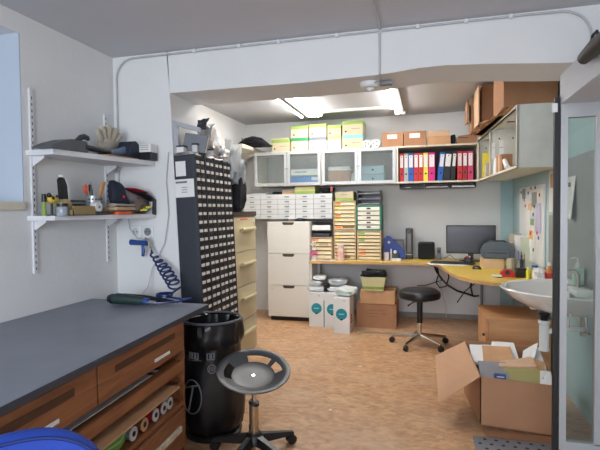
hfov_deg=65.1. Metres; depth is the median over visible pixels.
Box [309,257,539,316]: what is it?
desk
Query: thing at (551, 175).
picture
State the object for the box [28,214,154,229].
wall shelf
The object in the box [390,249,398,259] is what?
gadget
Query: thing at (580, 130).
wall
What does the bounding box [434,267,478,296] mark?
cable
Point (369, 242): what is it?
drawer box
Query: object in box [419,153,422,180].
ring binder
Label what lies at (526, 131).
upper cabinet
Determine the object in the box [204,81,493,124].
ceiling
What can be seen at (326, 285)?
bundle
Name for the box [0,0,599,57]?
ceiling
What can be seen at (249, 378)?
stool
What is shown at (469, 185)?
tray
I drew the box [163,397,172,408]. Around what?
spool
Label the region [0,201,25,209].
window sill
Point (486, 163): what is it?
stack
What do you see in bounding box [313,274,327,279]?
packet
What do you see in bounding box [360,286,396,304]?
carton
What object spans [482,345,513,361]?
envelope
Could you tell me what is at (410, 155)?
ring binder
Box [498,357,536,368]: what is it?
strip
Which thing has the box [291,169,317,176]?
shoe box
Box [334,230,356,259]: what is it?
drawer box
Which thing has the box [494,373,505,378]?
block
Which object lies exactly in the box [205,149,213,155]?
container
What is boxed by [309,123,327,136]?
storage box
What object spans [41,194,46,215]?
marker pen
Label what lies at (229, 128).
wall
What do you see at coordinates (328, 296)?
carton
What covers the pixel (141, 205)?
tool pouch
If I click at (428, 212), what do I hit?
wall
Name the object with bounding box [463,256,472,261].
trinket
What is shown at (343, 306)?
carton
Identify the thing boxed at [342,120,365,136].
storage box
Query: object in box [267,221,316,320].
drawer unit
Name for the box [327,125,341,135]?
storage box
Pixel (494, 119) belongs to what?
cardboard sheets
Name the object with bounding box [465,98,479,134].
carton
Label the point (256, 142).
bag
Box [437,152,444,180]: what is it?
ring binder
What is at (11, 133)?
wall niche
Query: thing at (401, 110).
lamp
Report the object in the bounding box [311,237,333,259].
drawer box
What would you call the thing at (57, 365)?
workbench
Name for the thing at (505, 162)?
paper roll
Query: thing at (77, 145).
dustpan
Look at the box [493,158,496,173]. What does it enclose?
envelope
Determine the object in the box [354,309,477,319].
baseboard
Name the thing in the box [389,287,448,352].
stool
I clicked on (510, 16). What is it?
conduit
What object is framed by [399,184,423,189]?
tray
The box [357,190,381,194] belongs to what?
paper tray
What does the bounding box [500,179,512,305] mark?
wall
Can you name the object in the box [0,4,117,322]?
wall
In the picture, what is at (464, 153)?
ring binder
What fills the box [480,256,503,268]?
box
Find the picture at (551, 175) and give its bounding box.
[550,174,552,187]
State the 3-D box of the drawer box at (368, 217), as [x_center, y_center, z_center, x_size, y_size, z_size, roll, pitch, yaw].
[0.827,-0.087,5.547,0.280,0.290,0.300,0,2,15]
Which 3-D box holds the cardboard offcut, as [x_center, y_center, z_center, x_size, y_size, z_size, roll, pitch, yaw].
[-1.077,-0.405,2.808,0.090,0.004,0.280,0,2,15]
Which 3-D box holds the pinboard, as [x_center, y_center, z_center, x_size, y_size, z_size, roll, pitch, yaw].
[2.167,-0.011,4.419,0.028,0.700,1.060,0,2,15]
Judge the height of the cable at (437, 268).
0.282 m
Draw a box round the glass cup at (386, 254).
[384,252,388,259]
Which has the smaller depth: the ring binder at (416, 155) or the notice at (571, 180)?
the notice at (571, 180)
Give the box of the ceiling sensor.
[360,80,391,91]
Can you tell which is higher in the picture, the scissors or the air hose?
the scissors
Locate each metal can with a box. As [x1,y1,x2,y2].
[506,258,514,271]
[517,259,524,267]
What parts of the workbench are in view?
drawer, drawer, drawer, handle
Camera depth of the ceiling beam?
2.68 m
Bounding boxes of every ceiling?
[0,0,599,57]
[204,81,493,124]
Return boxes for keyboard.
[430,260,474,264]
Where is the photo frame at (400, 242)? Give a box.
[394,239,403,248]
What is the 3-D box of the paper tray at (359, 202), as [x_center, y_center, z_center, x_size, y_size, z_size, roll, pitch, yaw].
[0.831,-0.265,5.560,0.260,0.060,0.302,0,2,15]
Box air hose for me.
[145,250,191,303]
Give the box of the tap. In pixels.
[567,269,579,287]
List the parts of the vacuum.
motor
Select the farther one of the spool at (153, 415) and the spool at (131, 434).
the spool at (153, 415)
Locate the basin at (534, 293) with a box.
[500,278,592,317]
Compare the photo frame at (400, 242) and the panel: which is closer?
the panel
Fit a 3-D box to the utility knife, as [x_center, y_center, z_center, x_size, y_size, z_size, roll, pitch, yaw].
[-1.034,-0.070,2.777,0.028,0.018,0.160,0,2,15]
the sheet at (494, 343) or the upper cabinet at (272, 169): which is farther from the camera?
the upper cabinet at (272, 169)
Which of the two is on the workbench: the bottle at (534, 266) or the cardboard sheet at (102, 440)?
the cardboard sheet at (102, 440)
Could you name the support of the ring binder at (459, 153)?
in the upper cabinet at (474, 147)
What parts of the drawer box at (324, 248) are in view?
drawer, drawer, drawer, drawer, drawer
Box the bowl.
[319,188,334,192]
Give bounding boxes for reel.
[362,140,370,147]
[371,139,379,147]
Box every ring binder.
[399,154,403,181]
[404,153,408,181]
[408,153,413,180]
[414,153,418,180]
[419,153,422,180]
[423,153,427,180]
[429,152,434,180]
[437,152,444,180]
[442,152,451,180]
[450,152,456,179]
[456,151,461,179]
[462,151,466,179]
[467,151,472,179]
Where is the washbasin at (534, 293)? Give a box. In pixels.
[500,269,592,351]
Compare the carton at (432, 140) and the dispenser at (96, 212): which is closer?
the dispenser at (96, 212)
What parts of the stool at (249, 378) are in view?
leg, leg, seat, gas rod, leg, leg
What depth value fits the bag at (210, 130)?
3.20 m
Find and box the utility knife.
[115,212,131,214]
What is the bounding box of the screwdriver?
[88,184,92,195]
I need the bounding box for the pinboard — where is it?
[519,184,545,267]
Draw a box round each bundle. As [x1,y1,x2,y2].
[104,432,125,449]
[232,178,246,211]
[323,282,329,291]
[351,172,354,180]
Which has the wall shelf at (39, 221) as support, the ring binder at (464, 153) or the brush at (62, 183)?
the brush at (62, 183)
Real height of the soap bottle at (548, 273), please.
0.165 m
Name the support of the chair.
on the floor
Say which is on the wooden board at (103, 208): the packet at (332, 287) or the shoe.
the shoe
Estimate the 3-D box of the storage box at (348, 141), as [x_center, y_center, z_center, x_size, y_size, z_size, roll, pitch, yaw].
[0.647,-0.974,5.606,0.241,0.160,0.283,0,2,15]
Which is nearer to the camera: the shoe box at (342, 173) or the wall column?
the wall column
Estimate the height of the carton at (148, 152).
0.100 m
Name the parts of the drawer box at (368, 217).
drawer, drawer, drawer, drawer, drawer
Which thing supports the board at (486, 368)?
in the carton at (500, 403)
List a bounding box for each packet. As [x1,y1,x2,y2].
[307,285,323,291]
[309,279,324,285]
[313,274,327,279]
[327,285,339,291]
[328,277,347,285]
[335,285,357,295]
[469,344,490,364]
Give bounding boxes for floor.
[186,309,591,449]
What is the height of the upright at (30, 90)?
0.970 m
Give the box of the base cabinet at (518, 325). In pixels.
[477,305,551,371]
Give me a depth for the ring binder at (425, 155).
5.27 m
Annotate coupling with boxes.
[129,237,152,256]
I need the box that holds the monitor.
[446,225,495,261]
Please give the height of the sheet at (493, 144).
0.150 m
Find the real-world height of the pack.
0.120 m
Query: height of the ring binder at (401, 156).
0.318 m
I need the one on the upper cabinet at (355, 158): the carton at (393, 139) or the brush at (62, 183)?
the carton at (393, 139)
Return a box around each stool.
[210,349,296,449]
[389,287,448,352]
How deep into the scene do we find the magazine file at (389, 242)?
5.52 m
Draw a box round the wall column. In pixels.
[113,52,199,357]
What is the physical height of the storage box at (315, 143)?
0.155 m
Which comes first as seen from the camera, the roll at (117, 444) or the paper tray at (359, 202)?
the roll at (117, 444)
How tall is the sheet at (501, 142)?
0.160 m
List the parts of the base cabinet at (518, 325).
door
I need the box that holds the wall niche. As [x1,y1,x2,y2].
[0,33,24,201]
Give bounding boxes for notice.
[549,169,552,211]
[568,175,575,218]
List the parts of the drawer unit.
drawer, drawer, drawer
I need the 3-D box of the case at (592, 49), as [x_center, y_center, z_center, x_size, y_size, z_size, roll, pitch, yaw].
[0.970,-0.599,1.541,0.050,0.074,0.242,0,2,15]
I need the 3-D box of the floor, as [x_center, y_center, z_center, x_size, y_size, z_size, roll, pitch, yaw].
[-0.151,1.286,2.107,3.800,0.060,8.300,0,2,15]
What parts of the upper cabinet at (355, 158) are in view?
door, panel, door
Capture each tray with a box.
[68,206,95,215]
[311,220,333,236]
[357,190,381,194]
[357,200,382,204]
[358,194,382,199]
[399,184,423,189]
[425,183,448,188]
[450,182,475,188]
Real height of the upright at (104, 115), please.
0.950 m
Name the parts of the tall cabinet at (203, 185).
frame, drawer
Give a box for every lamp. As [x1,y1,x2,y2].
[277,98,322,117]
[320,105,392,112]
[388,88,405,114]
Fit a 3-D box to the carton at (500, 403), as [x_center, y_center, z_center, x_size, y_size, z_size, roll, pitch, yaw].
[1.216,1.022,3.002,0.671,0.387,0.660,0,2,15]
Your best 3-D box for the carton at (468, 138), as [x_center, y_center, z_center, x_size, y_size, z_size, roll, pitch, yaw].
[1.849,-0.950,5.234,0.210,0.110,0.232,0,2,15]
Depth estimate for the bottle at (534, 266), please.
3.92 m
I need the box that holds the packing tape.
[54,199,71,211]
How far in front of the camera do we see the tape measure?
2.60 m
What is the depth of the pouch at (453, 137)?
5.22 m
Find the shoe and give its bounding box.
[107,180,148,206]
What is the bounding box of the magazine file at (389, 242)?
[384,236,404,258]
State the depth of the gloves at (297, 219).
5.61 m
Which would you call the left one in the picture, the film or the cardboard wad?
the cardboard wad
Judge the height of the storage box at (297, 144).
0.158 m
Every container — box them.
[176,145,186,152]
[191,143,198,152]
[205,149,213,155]
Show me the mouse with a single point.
(474, 266)
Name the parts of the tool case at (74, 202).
lid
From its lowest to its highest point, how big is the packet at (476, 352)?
0.084 m
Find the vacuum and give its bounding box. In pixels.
[86,141,139,158]
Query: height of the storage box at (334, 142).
0.160 m
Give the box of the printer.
[480,240,514,258]
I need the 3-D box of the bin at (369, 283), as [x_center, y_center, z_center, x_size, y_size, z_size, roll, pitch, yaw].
[0.834,0.648,5.280,0.270,0.150,0.220,0,2,15]
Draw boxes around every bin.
[184,311,245,443]
[361,276,386,290]
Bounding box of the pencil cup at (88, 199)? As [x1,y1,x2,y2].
[85,196,101,205]
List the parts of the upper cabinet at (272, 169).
door, panel, door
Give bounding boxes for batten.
[356,331,404,333]
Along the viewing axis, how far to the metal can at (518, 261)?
4.24 m
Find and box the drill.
[107,293,156,304]
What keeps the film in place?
in the carton at (500, 403)
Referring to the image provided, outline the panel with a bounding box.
[548,150,593,289]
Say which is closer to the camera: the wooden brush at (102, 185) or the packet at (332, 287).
the wooden brush at (102, 185)
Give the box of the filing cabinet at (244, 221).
[233,211,257,349]
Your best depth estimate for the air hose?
2.88 m
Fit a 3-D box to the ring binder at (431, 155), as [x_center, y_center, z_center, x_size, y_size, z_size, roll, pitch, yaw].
[1.507,-0.655,5.378,0.068,0.318,0.272,0,2,15]
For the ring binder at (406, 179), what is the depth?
5.32 m
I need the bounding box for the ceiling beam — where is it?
[167,4,599,104]
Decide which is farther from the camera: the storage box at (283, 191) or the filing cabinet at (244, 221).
the storage box at (283, 191)
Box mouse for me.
[472,265,481,269]
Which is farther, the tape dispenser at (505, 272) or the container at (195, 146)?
the tape dispenser at (505, 272)
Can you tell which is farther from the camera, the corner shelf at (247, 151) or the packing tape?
the corner shelf at (247, 151)
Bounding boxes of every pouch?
[125,188,156,214]
[451,134,455,143]
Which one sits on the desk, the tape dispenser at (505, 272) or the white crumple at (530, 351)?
the tape dispenser at (505, 272)
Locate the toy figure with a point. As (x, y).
(51, 199)
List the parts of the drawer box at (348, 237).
drawer, drawer, drawer, drawer, drawer, drawer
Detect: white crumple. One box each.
[522,343,537,358]
[540,370,551,384]
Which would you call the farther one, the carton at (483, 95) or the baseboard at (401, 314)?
the baseboard at (401, 314)
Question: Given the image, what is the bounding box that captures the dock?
[437,247,440,259]
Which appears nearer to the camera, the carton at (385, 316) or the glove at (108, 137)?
the glove at (108, 137)
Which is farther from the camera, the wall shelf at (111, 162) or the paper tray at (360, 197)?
the paper tray at (360, 197)
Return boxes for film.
[535,347,546,370]
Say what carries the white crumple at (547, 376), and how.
in the carton at (500, 403)
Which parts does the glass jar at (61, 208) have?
lid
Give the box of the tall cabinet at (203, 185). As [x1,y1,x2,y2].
[174,154,237,351]
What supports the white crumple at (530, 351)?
in the carton at (500, 403)
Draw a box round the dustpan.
[31,134,89,152]
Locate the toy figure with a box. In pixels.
[46,193,57,215]
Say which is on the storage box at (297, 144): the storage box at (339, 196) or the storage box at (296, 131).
the storage box at (296, 131)
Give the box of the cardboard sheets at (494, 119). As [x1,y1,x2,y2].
[474,106,513,136]
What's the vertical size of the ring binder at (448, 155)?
0.323 m
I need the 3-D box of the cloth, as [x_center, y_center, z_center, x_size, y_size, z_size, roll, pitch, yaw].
[0.835,0.538,5.277,0.310,0.083,0.243,0,2,15]
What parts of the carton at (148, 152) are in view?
box lid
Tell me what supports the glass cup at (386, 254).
on the desk
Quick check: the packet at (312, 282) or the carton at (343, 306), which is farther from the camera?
the packet at (312, 282)
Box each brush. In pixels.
[57,175,69,199]
[98,182,105,195]
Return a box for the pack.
[532,267,545,278]
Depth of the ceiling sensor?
2.76 m
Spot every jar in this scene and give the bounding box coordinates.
[56,203,68,215]
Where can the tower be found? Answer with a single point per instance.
(409, 231)
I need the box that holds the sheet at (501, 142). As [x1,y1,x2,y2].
[499,140,503,153]
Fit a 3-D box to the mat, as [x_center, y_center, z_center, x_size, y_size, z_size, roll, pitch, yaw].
[1.182,1.225,2.435,0.500,0.013,0.435,0,2,15]
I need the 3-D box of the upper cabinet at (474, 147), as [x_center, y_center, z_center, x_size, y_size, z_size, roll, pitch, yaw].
[1.572,-0.688,5.413,0.875,0.418,0.450,0,2,15]
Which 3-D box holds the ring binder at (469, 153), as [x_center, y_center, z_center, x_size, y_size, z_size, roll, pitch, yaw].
[1.901,-0.655,5.271,0.055,0.318,0.272,0,2,15]
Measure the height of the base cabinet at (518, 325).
0.452 m
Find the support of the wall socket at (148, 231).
attached to the wall column
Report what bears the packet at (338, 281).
on the packet at (332, 287)
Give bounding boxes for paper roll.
[502,159,511,168]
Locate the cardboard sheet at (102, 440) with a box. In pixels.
[90,385,179,449]
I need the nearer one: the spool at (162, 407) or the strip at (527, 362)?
the spool at (162, 407)
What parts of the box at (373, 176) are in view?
lid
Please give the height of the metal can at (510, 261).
0.120 m
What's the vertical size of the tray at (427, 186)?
0.056 m
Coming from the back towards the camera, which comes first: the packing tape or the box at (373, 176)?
the box at (373, 176)
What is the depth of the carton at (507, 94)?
3.51 m
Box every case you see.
[70,200,85,205]
[577,30,599,63]
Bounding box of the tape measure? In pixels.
[90,202,102,214]
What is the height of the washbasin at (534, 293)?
0.518 m
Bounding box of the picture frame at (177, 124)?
[173,120,200,153]
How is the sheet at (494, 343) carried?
in the carton at (500, 403)
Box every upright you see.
[28,88,37,273]
[103,114,109,261]
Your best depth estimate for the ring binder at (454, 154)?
5.19 m
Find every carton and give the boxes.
[139,144,157,160]
[309,291,325,326]
[324,291,335,327]
[333,294,353,333]
[357,299,398,328]
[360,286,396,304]
[382,132,403,146]
[404,130,425,145]
[427,130,448,136]
[428,135,450,144]
[435,340,551,443]
[456,134,476,143]
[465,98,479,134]
[474,84,493,128]
[493,81,557,115]
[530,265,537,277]
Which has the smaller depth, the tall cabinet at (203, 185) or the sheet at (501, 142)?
the tall cabinet at (203, 185)
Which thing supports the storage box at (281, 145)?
on the upper cabinet at (272, 169)
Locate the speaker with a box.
[418,242,434,258]
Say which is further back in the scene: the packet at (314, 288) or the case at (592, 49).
the packet at (314, 288)
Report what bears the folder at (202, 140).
on the tall cabinet at (203, 185)
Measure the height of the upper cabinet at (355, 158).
0.418 m
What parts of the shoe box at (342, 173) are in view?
lid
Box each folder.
[183,133,208,152]
[482,153,488,177]
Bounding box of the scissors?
[83,184,88,195]
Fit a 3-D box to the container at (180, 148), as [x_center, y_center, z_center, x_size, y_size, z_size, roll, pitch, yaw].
[-0.755,-0.483,3.003,0.054,0.045,0.054,0,2,15]
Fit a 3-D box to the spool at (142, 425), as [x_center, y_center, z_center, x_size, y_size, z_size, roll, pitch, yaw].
[-0.750,0.903,2.137,0.102,0.059,0.060,0,2,12]
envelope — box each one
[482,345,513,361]
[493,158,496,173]
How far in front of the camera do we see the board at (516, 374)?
2.82 m
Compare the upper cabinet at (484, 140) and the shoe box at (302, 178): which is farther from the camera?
the shoe box at (302, 178)
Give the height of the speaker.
0.200 m
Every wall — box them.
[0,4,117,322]
[197,105,246,210]
[246,111,499,314]
[513,81,593,425]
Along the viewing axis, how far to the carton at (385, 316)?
5.23 m
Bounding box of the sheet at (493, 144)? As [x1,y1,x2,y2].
[492,143,494,158]
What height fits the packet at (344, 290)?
0.082 m
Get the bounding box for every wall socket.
[130,226,140,237]
[143,226,153,237]
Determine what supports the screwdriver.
in the pencil cup at (88, 199)
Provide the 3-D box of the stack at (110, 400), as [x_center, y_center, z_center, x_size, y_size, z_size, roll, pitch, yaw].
[-0.957,0.722,1.853,0.386,0.020,1.070,0,2,12]
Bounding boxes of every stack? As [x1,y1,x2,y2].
[63,367,160,430]
[248,193,271,194]
[485,162,488,176]
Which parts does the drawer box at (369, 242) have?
drawer, drawer, drawer, drawer, drawer, drawer, drawer, drawer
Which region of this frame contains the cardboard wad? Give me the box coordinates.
[103,211,144,214]
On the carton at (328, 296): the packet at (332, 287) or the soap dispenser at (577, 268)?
the packet at (332, 287)
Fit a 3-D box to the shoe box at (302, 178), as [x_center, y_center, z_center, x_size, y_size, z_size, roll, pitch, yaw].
[0.103,-0.546,5.820,0.390,0.100,0.202,0,2,15]
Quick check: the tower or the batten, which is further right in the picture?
the tower
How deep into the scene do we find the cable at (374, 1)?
2.63 m
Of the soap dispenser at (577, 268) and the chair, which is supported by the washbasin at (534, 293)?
the soap dispenser at (577, 268)
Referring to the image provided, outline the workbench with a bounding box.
[0,299,208,449]
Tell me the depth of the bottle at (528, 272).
3.87 m
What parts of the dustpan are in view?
handle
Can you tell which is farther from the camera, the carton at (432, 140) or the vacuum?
the carton at (432, 140)
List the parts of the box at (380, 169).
lid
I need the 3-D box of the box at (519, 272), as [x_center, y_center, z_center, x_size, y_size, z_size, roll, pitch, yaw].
[1.879,0.405,3.998,0.086,0.075,0.092,0,2,15]
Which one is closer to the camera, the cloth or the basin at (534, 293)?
the basin at (534, 293)
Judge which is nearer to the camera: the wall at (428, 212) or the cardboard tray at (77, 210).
the cardboard tray at (77, 210)
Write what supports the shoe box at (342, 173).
in the upper cabinet at (355, 158)
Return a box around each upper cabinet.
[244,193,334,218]
[254,150,326,187]
[322,147,397,186]
[396,143,478,184]
[478,129,522,181]
[490,102,553,176]
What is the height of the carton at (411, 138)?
0.168 m
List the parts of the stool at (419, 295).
leg, leg, seat, leg, leg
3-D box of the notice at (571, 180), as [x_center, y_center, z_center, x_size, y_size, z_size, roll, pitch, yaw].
[1.850,-0.186,3.217,0.031,0.290,0.252,0,2,22]
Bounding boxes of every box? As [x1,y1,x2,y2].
[271,139,290,151]
[282,190,294,193]
[291,125,308,137]
[291,137,308,150]
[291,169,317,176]
[291,176,317,182]
[295,186,318,193]
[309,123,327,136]
[309,137,327,149]
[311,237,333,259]
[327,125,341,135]
[328,135,341,149]
[328,166,352,181]
[333,201,356,229]
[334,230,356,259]
[335,192,355,200]
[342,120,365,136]
[342,134,365,148]
[356,205,382,229]
[357,230,382,260]
[361,165,385,174]
[361,174,385,180]
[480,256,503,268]
[515,268,526,277]
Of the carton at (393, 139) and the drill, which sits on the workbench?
the drill
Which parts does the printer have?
panel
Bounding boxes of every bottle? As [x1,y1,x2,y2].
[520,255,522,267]
[526,267,530,278]
[545,262,551,278]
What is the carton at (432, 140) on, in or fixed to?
on the upper cabinet at (474, 147)
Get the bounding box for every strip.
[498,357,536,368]
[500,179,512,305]
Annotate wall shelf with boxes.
[26,149,153,173]
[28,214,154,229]
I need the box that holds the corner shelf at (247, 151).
[224,144,264,160]
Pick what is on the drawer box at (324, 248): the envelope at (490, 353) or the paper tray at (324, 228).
the paper tray at (324, 228)
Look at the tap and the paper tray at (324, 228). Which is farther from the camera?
the paper tray at (324, 228)
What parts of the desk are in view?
panel, leg, leg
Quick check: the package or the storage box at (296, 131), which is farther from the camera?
the storage box at (296, 131)
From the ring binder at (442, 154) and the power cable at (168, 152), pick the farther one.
the ring binder at (442, 154)
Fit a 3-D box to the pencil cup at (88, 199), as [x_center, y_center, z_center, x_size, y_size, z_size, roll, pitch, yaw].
[-1.190,-0.113,2.714,0.091,0.110,0.092,0,2,15]
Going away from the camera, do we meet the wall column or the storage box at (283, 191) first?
the wall column
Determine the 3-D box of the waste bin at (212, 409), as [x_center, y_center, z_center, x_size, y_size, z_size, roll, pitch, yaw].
[-0.523,0.893,2.817,0.380,0.689,0.384,0,2,15]
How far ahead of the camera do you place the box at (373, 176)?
5.51 m
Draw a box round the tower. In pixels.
[406,228,412,258]
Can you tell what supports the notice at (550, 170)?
attached to the wall at (580, 130)
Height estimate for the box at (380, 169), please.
0.098 m
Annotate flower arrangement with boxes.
[310,241,317,260]
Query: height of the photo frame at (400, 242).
0.225 m
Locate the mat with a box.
[473,436,550,449]
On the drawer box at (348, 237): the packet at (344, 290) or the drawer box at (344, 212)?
the drawer box at (344, 212)
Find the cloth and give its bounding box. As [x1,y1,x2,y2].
[360,268,387,276]
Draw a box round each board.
[102,207,135,209]
[478,361,509,379]
[504,367,543,383]
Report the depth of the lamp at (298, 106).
4.96 m
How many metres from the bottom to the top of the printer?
0.172 m
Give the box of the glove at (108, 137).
[95,124,121,154]
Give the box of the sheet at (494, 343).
[491,341,518,358]
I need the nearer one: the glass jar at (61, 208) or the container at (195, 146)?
the glass jar at (61, 208)
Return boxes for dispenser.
[95,211,102,214]
[337,243,344,260]
[500,269,514,276]
[570,257,583,284]
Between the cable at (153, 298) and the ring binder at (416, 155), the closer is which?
the cable at (153, 298)
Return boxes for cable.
[124,293,173,303]
[141,152,168,294]
[373,0,381,82]
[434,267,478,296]
[435,268,449,287]
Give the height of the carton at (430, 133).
0.056 m
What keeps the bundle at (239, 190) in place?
hanging from the plastic bag at (238, 171)
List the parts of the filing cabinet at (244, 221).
drawer, drawer, drawer, handle, handle, drawer, handle, handle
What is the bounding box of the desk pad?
[427,263,466,265]
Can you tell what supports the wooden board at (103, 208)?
on the cardboard wad
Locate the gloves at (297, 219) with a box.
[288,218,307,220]
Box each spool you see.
[126,426,137,440]
[132,417,147,431]
[145,408,158,421]
[156,402,166,414]
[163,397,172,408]
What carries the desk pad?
on the desk
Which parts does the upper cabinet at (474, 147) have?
panel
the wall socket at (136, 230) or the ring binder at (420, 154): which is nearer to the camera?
the wall socket at (136, 230)
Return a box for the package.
[496,154,512,171]
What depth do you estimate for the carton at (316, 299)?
5.31 m
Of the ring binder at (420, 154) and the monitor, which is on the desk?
the monitor
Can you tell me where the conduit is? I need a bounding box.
[116,10,592,210]
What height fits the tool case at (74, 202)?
0.085 m
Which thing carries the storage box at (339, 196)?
on the drawer box at (344, 212)
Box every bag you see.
[197,118,220,156]
[214,145,229,158]
[223,139,245,184]
[238,136,272,147]
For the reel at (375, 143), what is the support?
on the upper cabinet at (355, 158)
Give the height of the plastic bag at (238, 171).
0.344 m
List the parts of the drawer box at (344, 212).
drawer, drawer, drawer, drawer, drawer, drawer, drawer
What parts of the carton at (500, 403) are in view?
cardboard strip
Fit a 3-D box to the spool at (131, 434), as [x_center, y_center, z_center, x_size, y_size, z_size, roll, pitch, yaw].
[-0.768,0.906,2.049,0.102,0.059,0.060,0,2,12]
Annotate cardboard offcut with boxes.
[104,154,136,158]
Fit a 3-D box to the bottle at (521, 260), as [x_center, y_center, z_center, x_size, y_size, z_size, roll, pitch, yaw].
[1.956,0.352,4.147,0.028,0.170,0.027,0,2,15]
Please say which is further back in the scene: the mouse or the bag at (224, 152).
the mouse
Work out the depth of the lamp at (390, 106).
5.26 m
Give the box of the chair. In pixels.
[0,427,98,449]
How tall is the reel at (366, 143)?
0.100 m
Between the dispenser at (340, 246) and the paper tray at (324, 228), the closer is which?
the dispenser at (340, 246)
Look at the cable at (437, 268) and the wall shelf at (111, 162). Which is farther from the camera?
the cable at (437, 268)

